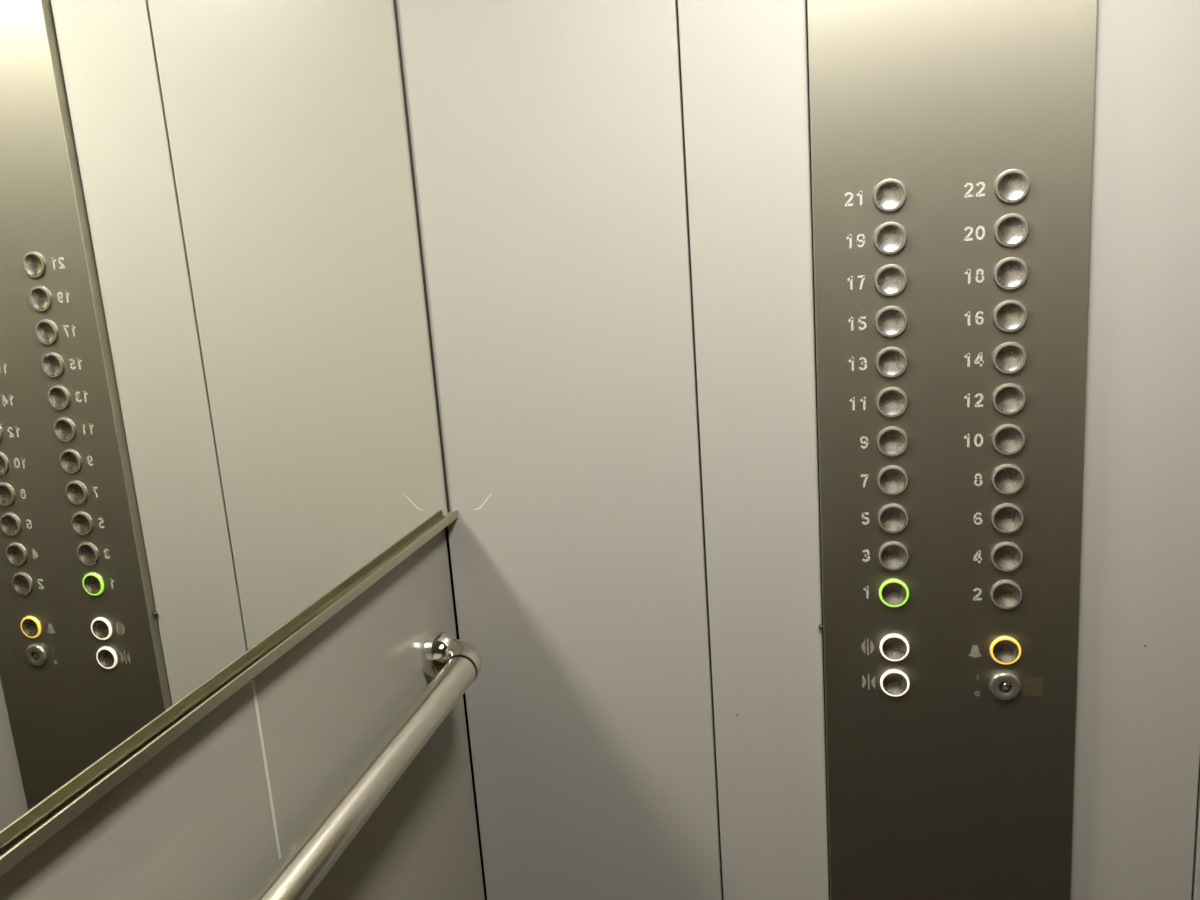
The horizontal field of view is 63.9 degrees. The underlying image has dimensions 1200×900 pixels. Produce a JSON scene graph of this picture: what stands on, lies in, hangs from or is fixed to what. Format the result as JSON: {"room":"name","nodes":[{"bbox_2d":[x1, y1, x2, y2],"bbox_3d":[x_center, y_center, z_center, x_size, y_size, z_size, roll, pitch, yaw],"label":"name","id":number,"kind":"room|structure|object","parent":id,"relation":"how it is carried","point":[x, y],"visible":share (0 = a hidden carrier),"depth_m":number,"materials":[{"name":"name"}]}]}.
{"room":"elevator interior","nodes":[
{"label":"elevator interior","id":0,"kind":"room"},
{"bbox_2d":[0,528,484,899],"bbox_3d":[-0.351,0.447,0.327,0.030,2.100,1.620,-1,12,13],"label":"wall","id":1,"kind":"structure","parent":0,"point":[208,816],"depth_m":0.76,"materials":[{"name":"metal"}]},
{"bbox_2d":[0,0,449,848],"bbox_3d":[-0.338,-0.153,0.360,0.007,0.740,1.300,-1,12,13],"label":"mirror","id":2,"kind":"object","parent":1,"relation":"attached to","point":[220,414],"visible":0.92,"depth_m":0.63,"materials":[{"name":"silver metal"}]},
{"bbox_2d":[0,510,457,876],"bbox_3d":[-0.307,0.211,0.433,0.016,0.019,1.300,-1,12,13],"label":"mirror frame","id":3,"kind":"structure","parent":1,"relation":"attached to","point":[36,836],"depth_m":0.60,"materials":[{"name":"silver metal"}]},
{"bbox_2d":[245,631,481,899],"bbox_3d":[-0.271,0.341,0.467,0.065,0.067,1.175,-1,12,13],"label":"handrail","id":4,"kind":"object","parent":1,"relation":"attached to","point":[454,664],"visible":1,"depth_m":0.76,"materials":[{"name":"silver metal"}]},
{"bbox_2d":[396,0,1199,899],"bbox_3d":[0.459,0.259,0.963,1.256,2.100,0.030,-1,12,13],"label":"wall","id":5,"kind":"structure","parent":0,"point":[614,197],"depth_m":0.96,"materials":[{"name":"metal"}]},
{"bbox_2d":[807,0,1097,899],"bbox_3d":[0.339,0.163,0.946,0.242,1.650,0.017,-1,12,13],"label":"control panel","id":6,"kind":"object","parent":5,"relation":"attached to","point":[952,140],"visible":1,"depth_m":0.90,"materials":[{"name":"silver metal"}]},
{"bbox_2d":[989,672,1020,700],"bbox_3d":[0.397,0.232,0.941,0.030,0.030,0.004,-1,12,13],"label":"switch","id":7,"kind":"object","parent":6,"relation":"attached to","point":[1003,686],"depth_m":0.94,"materials":[{"name":"silver metal"}]}
]}

